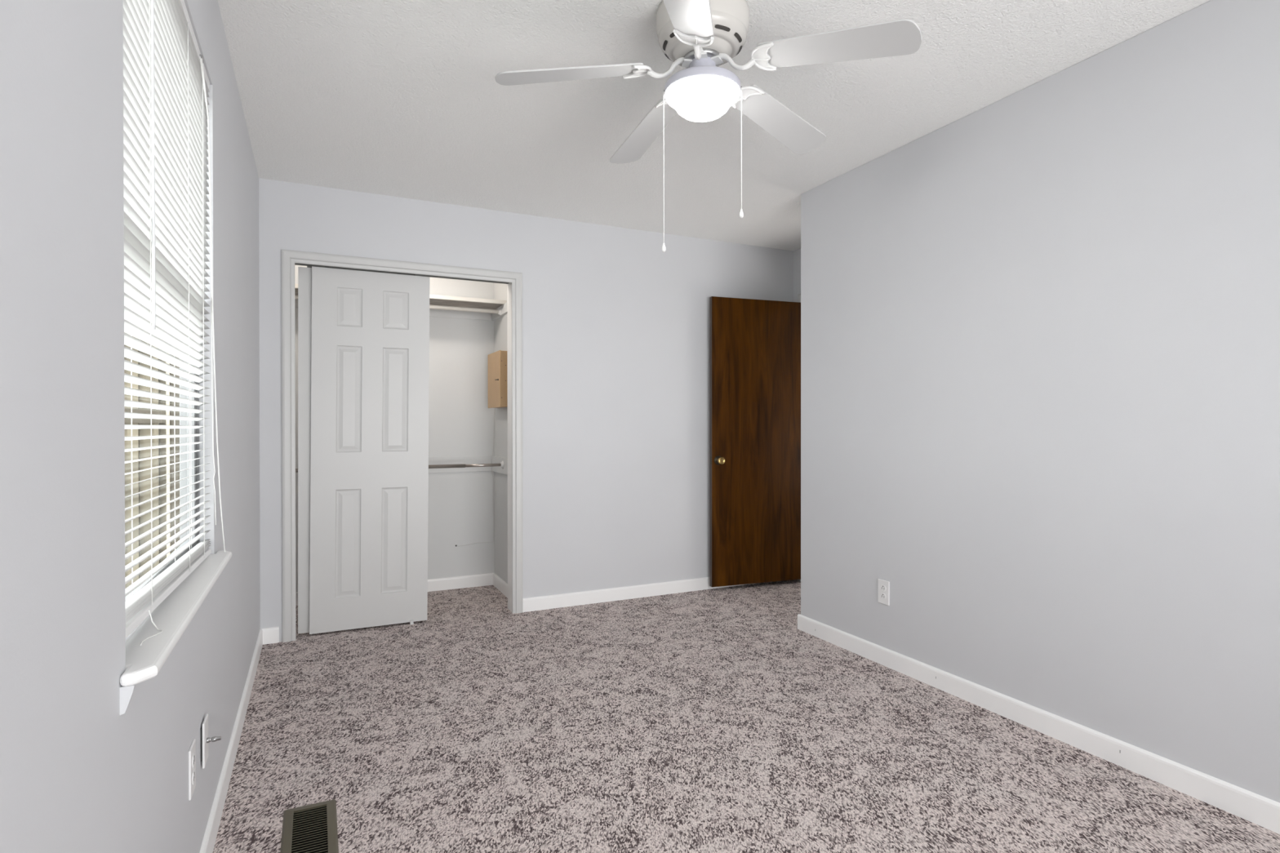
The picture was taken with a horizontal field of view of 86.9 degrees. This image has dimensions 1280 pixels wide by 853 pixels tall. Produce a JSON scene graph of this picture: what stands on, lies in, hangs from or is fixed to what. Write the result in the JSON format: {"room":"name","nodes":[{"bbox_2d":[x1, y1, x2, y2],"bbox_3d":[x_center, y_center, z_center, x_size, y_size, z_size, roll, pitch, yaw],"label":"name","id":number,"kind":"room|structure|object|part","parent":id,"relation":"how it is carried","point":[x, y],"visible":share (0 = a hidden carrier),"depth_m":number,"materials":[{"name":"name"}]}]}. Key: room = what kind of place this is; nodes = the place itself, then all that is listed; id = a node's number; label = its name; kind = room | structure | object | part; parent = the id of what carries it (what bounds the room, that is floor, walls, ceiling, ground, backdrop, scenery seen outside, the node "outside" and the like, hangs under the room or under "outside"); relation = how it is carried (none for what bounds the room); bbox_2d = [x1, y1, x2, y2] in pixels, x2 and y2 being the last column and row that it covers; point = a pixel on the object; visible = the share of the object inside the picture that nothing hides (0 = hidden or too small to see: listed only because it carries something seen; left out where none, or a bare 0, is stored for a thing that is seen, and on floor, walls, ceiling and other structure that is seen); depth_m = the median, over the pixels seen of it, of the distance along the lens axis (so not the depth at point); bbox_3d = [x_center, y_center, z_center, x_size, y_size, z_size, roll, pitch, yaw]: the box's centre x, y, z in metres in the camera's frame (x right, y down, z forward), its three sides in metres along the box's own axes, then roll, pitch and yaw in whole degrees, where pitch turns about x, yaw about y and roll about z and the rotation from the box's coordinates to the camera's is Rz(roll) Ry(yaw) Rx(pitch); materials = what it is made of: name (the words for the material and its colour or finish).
{"room":"empty bedroom","nodes":[
{"label":"empty bedroom","id":0,"kind":"room"},
{"bbox_2d":[0,0,260,852],"bbox_3d":[-0.942,-0.069,1.256,0.082,2.440,6.820,0,0,-26],"label":"wall","id":1,"kind":"structure","parent":0,"point":[78,775],"depth_m":0.88,"materials":[{"name":"paint"}]},
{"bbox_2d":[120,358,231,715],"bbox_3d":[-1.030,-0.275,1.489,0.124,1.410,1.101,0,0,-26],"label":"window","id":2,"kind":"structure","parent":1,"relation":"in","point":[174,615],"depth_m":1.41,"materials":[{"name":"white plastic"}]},
{"bbox_3d":[-1.055,-0.005,1.473,0.018,0.706,0.983,0,0,-26],"label":"sash","id":3,"kind":"part","parent":2,"relation":"part of","materials":[{"name":"grey plastic"}]},
{"bbox_2d":[123,0,225,645],"bbox_3d":[-1.015,-0.306,1.496,0.062,1.346,1.006,0,0,-26],"label":"window blind","id":4,"kind":"object","parent":2,"relation":"attached to","point":[166,83],"visible":0.89,"depth_m":1.40,"materials":[{"name":"white plastic"}]},
{"bbox_3d":[-0.900,-0.310,1.220,0.031,1.282,0.002,0,0,-26],"label":"ladder cord","id":5,"kind":"part","parent":4,"relation":"part of","materials":[{"name":"white fabric"}]},
{"bbox_3d":[-1.025,0.341,1.484,0.026,0.049,0.988,0,0,-26],"label":"rail","id":6,"kind":"part","parent":4,"relation":"part of","materials":[{"name":"white plastic"}]},
{"bbox_3d":[-1.077,-0.305,1.589,0.031,1.296,0.002,0,0,-26],"label":"ladder cord","id":7,"kind":"part","parent":4,"relation":"part of","materials":[{"name":"white fabric"}]},
{"bbox_3d":[-1.026,-0.966,1.478,0.027,0.027,0.988,0,0,-26],"label":"head rail","id":8,"kind":"part","parent":4,"relation":"part of","materials":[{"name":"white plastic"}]},
{"bbox_3d":[-1.177,-0.302,1.797,0.031,1.303,0.002,0,0,-26],"label":"ladder cord","id":9,"kind":"part","parent":4,"relation":"part of","materials":[{"name":"white fabric"}]},
{"bbox_3d":[-1.160,-0.340,1.820,0.017,1.226,0.168,0,0,-26],"label":"pull cord","id":10,"kind":"part","parent":4,"relation":"part of","materials":[{"name":"white fabric"}]},
{"bbox_3d":[-1.177,-0.294,1.854,0.019,1.317,0.226,0,0,-19],"label":"pull cord","id":11,"kind":"part","parent":4,"relation":"part of","materials":[{"name":"white fabric"}]},
{"bbox_3d":[-1.009,0.378,1.502,0.078,0.020,1.101,0,0,-26],"label":"sill","id":12,"kind":"part","parent":2,"relation":"part of","materials":[{"name":"white paint"}]},
{"bbox_3d":[-1.063,-0.306,1.468,0.046,1.348,1.008,0,0,-26],"label":"frame","id":13,"kind":"part","parent":2,"relation":"part of","materials":[{"name":"grey plastic"}]},
{"bbox_2d":[188,738,195,800],"bbox_3d":[-1.045,0.799,1.578,0.007,0.114,0.070,0,0,-26],"label":"wall outlet","id":14,"kind":"object","parent":1,"relation":"attached to","point":[192,752],"visible":1,"depth_m":1.56,"materials":[{"name":"white plastic"}]},
{"bbox_2d":[192,768,195,785],"bbox_3d":[-1.043,0.819,1.579,0.003,0.027,0.033,0,0,-26],"label":"receptacle","id":15,"kind":"object","parent":14,"relation":"attached to","point":[193,770],"depth_m":1.58,"materials":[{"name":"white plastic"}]},
{"bbox_2d":[192,752,195,768],"bbox_3d":[-1.043,0.780,1.579,0.003,0.027,0.033,0,0,-26],"label":"receptacle","id":16,"kind":"object","parent":14,"relation":"attached to","point":[193,753],"depth_m":1.58,"materials":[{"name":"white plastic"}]},
{"bbox_2d":[200,713,221,768],"bbox_3d":[-1.106,0.809,1.746,0.041,0.114,0.070,0,0,-26],"label":"wall plate","id":17,"kind":"object","parent":1,"relation":"attached to","point":[205,740],"visible":1,"depth_m":1.72,"materials":[{"name":"white plastic"}]},
{"bbox_3d":[-1.119,0.809,1.740,0.005,0.114,0.070,0,0,-26],"label":"plate","id":18,"kind":"part","parent":17,"relation":"part of","materials":[{"name":"white plastic"}]},
{"bbox_2d":[199,628,262,852],"bbox_3d":[-0.731,1.110,0.931,0.012,0.083,5.802,0,0,-26],"label":"baseboard","id":19,"kind":"structure","parent":1,"relation":"attached to","point":[207,846],"depth_m":2.20,"materials":[{"name":"white paint"}]},
{"bbox_2d":[295,461,504,472],"bbox_3d":[-1.551,0.259,4.248,1.398,0.054,0.054,0,0,-26],"label":"closet rod","id":20,"kind":"object","parent":1,"relation":"attached to","point":[501,464],"visible":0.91,"depth_m":4.43,"materials":[{"name":"silver metal"}]},
{"bbox_2d":[294,265,494,591],"bbox_3d":[-1.664,-0.083,4.614,1.520,2.440,0.100,0,0,-26],"label":"wall","id":21,"kind":"structure","parent":0,"point":[461,421],"depth_m":4.75,"materials":[{"name":"white paint"}]},
{"bbox_2d":[295,573,493,605],"bbox_3d":[-1.684,1.095,4.547,1.420,0.083,0.012,0,0,-26],"label":"baseboard","id":22,"kind":"structure","parent":21,"relation":"attached to","point":[482,580],"depth_m":4.74,"materials":[{"name":"white paint"}]},
{"bbox_2d":[294,299,506,320],"bbox_3d":[-1.548,-0.786,4.252,1.420,0.063,0.648,0,0,-26],"label":"trim","id":23,"kind":"structure","parent":21,"relation":"attached to","point":[433,313],"depth_m":4.72,"materials":[{"name":"white paint"}]},
{"bbox_2d":[294,284,506,309],"bbox_3d":[-1.609,-0.830,4.380,1.420,0.025,0.364,0,0,-26],"label":"closet shelf","id":24,"kind":"object","parent":23,"relation":"on","point":[434,300],"visible":0.2,"depth_m":4.46,"materials":[{"name":"white wood"}]},
{"bbox_2d":[295,455,507,477],"bbox_3d":[-1.547,0.268,4.256,1.420,0.109,0.648,0,0,-26],"label":"trim","id":25,"kind":"structure","parent":21,"relation":"attached to","point":[453,460],"depth_m":4.73,"materials":[{"name":"white paint"}]},
{"bbox_2d":[455,409,495,546],"bbox_3d":[-1.157,0.354,4.764,0.272,0.975,0.072,0,0,-26],"label":"cable","id":26,"kind":"object","parent":21,"relation":"attached to","point":[495,410],"visible":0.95,"depth_m":4.84,"materials":[{"name":"grey plastic"}]},
{"bbox_2d":[493,282,507,583],"bbox_3d":[-0.859,-0.084,4.577,0.100,2.440,0.663,0,0,-26],"label":"wall","id":27,"kind":"structure","parent":0,"point":[500,431],"depth_m":4.68,"materials":[{"name":"white paint"}]},
{"bbox_2d":[294,294,502,315],"bbox_3d":[-1.567,-0.777,4.292,1.412,0.052,0.052,0,0,-26],"label":"closet rod","id":28,"kind":"object","parent":27,"relation":"attached to","point":[499,311],"visible":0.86,"depth_m":4.47,"materials":[{"name":"white metal"}]},
{"bbox_2d":[497,307,502,315],"bbox_3d":[-0.952,-0.779,4.586,0.020,0.052,0.052,0,0,-26],"label":"socket","id":29,"kind":"object","parent":28,"relation":"attached to","point":[500,310],"depth_m":4.57,"materials":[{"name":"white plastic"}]},
{"bbox_2d":[488,350,507,408],"bbox_3d":[-0.954,-0.313,4.566,0.079,0.372,0.344,0,0,-26],"label":"wall box","id":30,"kind":"object","parent":27,"relation":"attached to","point":[497,361],"visible":0.91,"depth_m":4.45,"materials":[{"name":"beige wood"}]},
{"bbox_2d":[493,573,507,597],"bbox_3d":[-0.909,1.095,4.558,0.012,0.083,0.663,0,0,-26],"label":"baseboard","id":31,"kind":"structure","parent":27,"relation":"attached to","point":[498,582],"depth_m":4.64,"materials":[{"name":"white paint"}]},
{"bbox_2d":[258,177,793,641],"bbox_3d":[-0.450,-0.083,4.342,3.475,2.440,0.115,0,0,-26],"label":"wall","id":32,"kind":"structure","parent":0,"point":[615,325],"depth_m":4.33,"materials":[{"name":"paint"}]},
{"bbox_2d":[261,626,279,644],"bbox_3d":[-1.949,1.100,3.557,0.087,0.083,0.012,0,0,-26],"label":"baseboard","id":33,"kind":"structure","parent":32,"relation":"attached to","point":[270,635],"depth_m":3.56,"materials":[{"name":"white paint"}]},
{"bbox_2d":[280,248,523,642],"bbox_3d":[-1.307,0.101,3.858,1.303,2.077,0.018,0,0,-26],"label":"trim","id":34,"kind":"structure","parent":32,"relation":"attached to","point":[289,257],"depth_m":3.68,"materials":[{"name":"grey paint"}]},
{"bbox_2d":[294,262,509,284],"bbox_3d":[-1.334,-0.886,3.909,1.179,0.013,0.090,0,0,-26],"label":"door track","id":35,"kind":"object","parent":32,"relation":"attached to","point":[295,264],"visible":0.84,"depth_m":3.90,"materials":[{"name":"grey metal"}]},
{"bbox_2d":[297,265,406,633],"bbox_3d":[-1.589,0.123,3.826,0.623,2.010,0.032,0,0,-26],"label":"door","id":36,"kind":"structure","parent":35,"relation":"hanging from","point":[304,274],"depth_m":3.69,"materials":[{"name":"grey paint"}]},
{"bbox_3d":[-1.589,0.129,3.826,0.623,1.998,0.032,0,0,-26],"label":"panel","id":37,"kind":"part","parent":36,"relation":"part of","materials":[{"name":"grey paint"}]},
{"bbox_2d":[309,265,429,634],"bbox_3d":[-1.514,0.129,3.813,0.635,2.022,0.045,0,0,-26],"label":"door","id":38,"kind":"structure","parent":35,"relation":"hanging from","point":[370,351],"depth_m":3.80,"materials":[{"name":"grey paint"}]},
{"bbox_2d":[506,282,511,612],"bbox_3d":[-1.336,0.122,3.917,1.189,2.035,0.116,0,0,-26],"label":"trim","id":39,"kind":"structure","parent":32,"relation":"attached to","point":[508,286],"depth_m":4.18,"materials":[{"name":"white paint"}]},
{"bbox_2d":[522,577,756,612],"bbox_3d":[0.212,1.094,4.593,2.070,0.083,0.012,0,0,-26],"label":"baseboard","id":40,"kind":"structure","parent":32,"relation":"attached to","point":[577,598],"depth_m":4.41,"materials":[{"name":"white paint"}]},
{"bbox_2d":[709,296,800,586],"bbox_3d":[0.838,0.105,4.797,0.757,1.998,0.139,0,0,-24],"label":"door","id":41,"kind":"structure","parent":32,"relation":"in","point":[755,344],"depth_m":4.75,"materials":[{"name":"brown wood"}]},
{"bbox_3d":[0.549,0.233,4.624,0.053,0.053,0.054,0,0,-26],"label":"knob","id":42,"kind":"part","parent":41,"relation":"part of","materials":[{"name":"gold metal"}]},
{"bbox_2d":[797,293,800,581],"bbox_3d":[1.361,0.083,4.565,0.018,2.104,0.911,0,0,-26],"label":"door frame","id":43,"kind":"structure","parent":32,"relation":"attached to","point":[798,295],"depth_m":4.95,"materials":[{"name":"grey paint"}]},
{"bbox_2d":[217,0,1210,251],"bbox_3d":[1.233,-1.345,2.294,4.985,0.100,6.820,0,0,-26],"label":"ceiling","id":44,"kind":"structure","parent":0,"point":[404,99],"depth_m":2.62,"materials":[{"name":"white paint"}]},
{"bbox_2d":[494,0,921,252],"bbox_3d":[0.176,-0.922,2.164,1.222,0.744,1.175,0,0,-26],"label":"ceiling fan","id":45,"kind":"object","parent":44,"relation":"hanging from","point":[700,37],"visible":1,"depth_m":2.04,"materials":[{"name":"white wood"}]},
{"bbox_3d":[-0.216,-1.078,2.067,0.445,0.085,0.131,0,0,-7],"label":"fan blade","id":46,"kind":"part","parent":45,"relation":"part of","materials":[{"name":"grey wood"}]},
{"bbox_3d":[0.022,-1.080,2.495,0.131,0.085,0.446,0,0,-26],"label":"fan blade","id":47,"kind":"part","parent":45,"relation":"part of","materials":[{"name":"grey wood"}]},
{"bbox_3d":[0.075,-0.819,2.130,0.003,0.481,0.003,0,0,-26],"label":"pull chain","id":48,"kind":"part","parent":45,"relation":"part of","materials":[{"name":"white metal"}]},
{"bbox_3d":[0.117,-1.077,1.711,0.131,0.085,0.445,0,0,11],"label":"fan blade","id":49,"kind":"part","parent":45,"relation":"part of","materials":[{"name":"grey wood"}]},
{"bbox_3d":[0.196,-1.006,2.118,0.234,0.078,0.234,0,0,-26],"label":"lamp shade","id":50,"kind":"part","parent":45,"relation":"part of","materials":[{"name":"white glass"}]},
{"bbox_3d":[0.317,-0.872,2.108,0.003,0.387,0.003,0,0,-26],"label":"pull chain","id":51,"kind":"part","parent":45,"relation":"part of","materials":[{"name":"white metal"}]},
{"bbox_3d":[0.499,-1.080,2.401,0.445,0.085,0.131,0,0,-43],"label":"fan blade","id":52,"kind":"part","parent":45,"relation":"part of","materials":[{"name":"grey wood"}]},
{"bbox_3d":[0.559,-1.078,1.917,0.445,0.085,0.131,0,0,29],"label":"fan blade","id":53,"kind":"part","parent":45,"relation":"part of","materials":[{"name":"grey wood"}]},
{"bbox_2d":[213,579,1279,852],"bbox_3d":[1.235,1.175,2.305,4.985,0.060,6.820,0,0,-26],"label":"floor","id":54,"kind":"structure","parent":0,"point":[705,721],"depth_m":2.35,"materials":[{"name":"carpet"}]},
{"bbox_2d":[280,799,338,852],"bbox_3d":[-0.925,1.144,1.894,0.142,0.008,0.337,0,0,-26],"label":"floor vent","id":55,"kind":"object","parent":54,"relation":"in","point":[312,828],"visible":1,"depth_m":1.92,"materials":[{"name":"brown metal"}]},
{"bbox_2d":[793,248,800,302],"bbox_3d":[1.414,-0.085,4.608,0.115,2.440,1.247,0,0,-26],"label":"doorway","id":56,"kind":"structure","parent":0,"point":[797,254],"depth_m":5.00,"materials":[{"name":"paint"}]},
{"bbox_2d":[800,0,1279,803],"bbox_3d":[1.984,-0.073,1.661,0.110,2.440,4.780,0,0,-26],"label":"wall","id":57,"kind":"structure","parent":0,"point":[1040,327],"depth_m":2.41,"materials":[{"name":"paint"}]},
{"bbox_2d":[878,578,889,605],"bbox_3d":[1.165,0.793,3.236,0.007,0.114,0.070,0,0,-26],"label":"wall outlet","id":58,"kind":"object","parent":57,"relation":"attached to","point":[883,585],"visible":1,"depth_m":3.23,"materials":[{"name":"white plastic"}]},
{"bbox_2d":[880,593,885,599],"bbox_3d":[1.164,0.812,3.235,0.003,0.027,0.033,0,0,-26],"label":"receptacle","id":59,"kind":"object","parent":58,"relation":"attached to","point":[882,596],"depth_m":3.24,"materials":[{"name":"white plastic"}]},
{"bbox_2d":[880,585,885,591],"bbox_3d":[1.164,0.773,3.235,0.003,0.027,0.033,0,0,-26],"label":"receptacle","id":60,"kind":"object","parent":58,"relation":"attached to","point":[882,588],"depth_m":3.24,"materials":[{"name":"white plastic"}]},
{"bbox_2d":[797,613,1279,834],"bbox_3d":[1.927,1.105,1.645,0.013,0.083,4.792,0,0,-26],"label":"baseboard","id":61,"kind":"structure","parent":57,"relation":"attached to","point":[1263,811],"depth_m":2.41,"materials":[{"name":"white paint"}]},
{"label":"outside","id":62,"kind":"structure","parent":0,"visible":0},
{"bbox_3d":[-8.629,1.630,1.413,13.653,0.050,22.000,0,0,-26],"label":"lawn","id":63,"kind":"structure","parent":62,"visible":0},
{"bbox_2d":[124,332,179,589],"bbox_3d":[-3.614,0.268,3.420,2.440,2.650,0.210,0,0,-26],"label":"window pane","id":64,"kind":"object","parent":63,"relation":"on","point":[138,487],"visible":0.11,"depth_m":3.77,"materials":[{"name":"beige"}]},
{"bbox_3d":[-3.666,-0.056,3.305,2.248,0.080,0.020,0,0,-26],"label":"cross rail","id":65,"kind":"part","parent":64,"relation":"part of","materials":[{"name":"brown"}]},
{"bbox_3d":[-2.643,0.266,3.791,0.016,2.650,0.040,0,0,-26],"label":"corner trim","id":66,"kind":"part","parent":64,"relation":"part of","materials":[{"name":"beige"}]},
{"bbox_3d":[-2.595,0.265,3.914,0.176,2.650,0.200,0,0,-26],"label":"corner post","id":67,"kind":"part","parent":64,"relation":"part of","materials":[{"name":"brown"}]}
]}

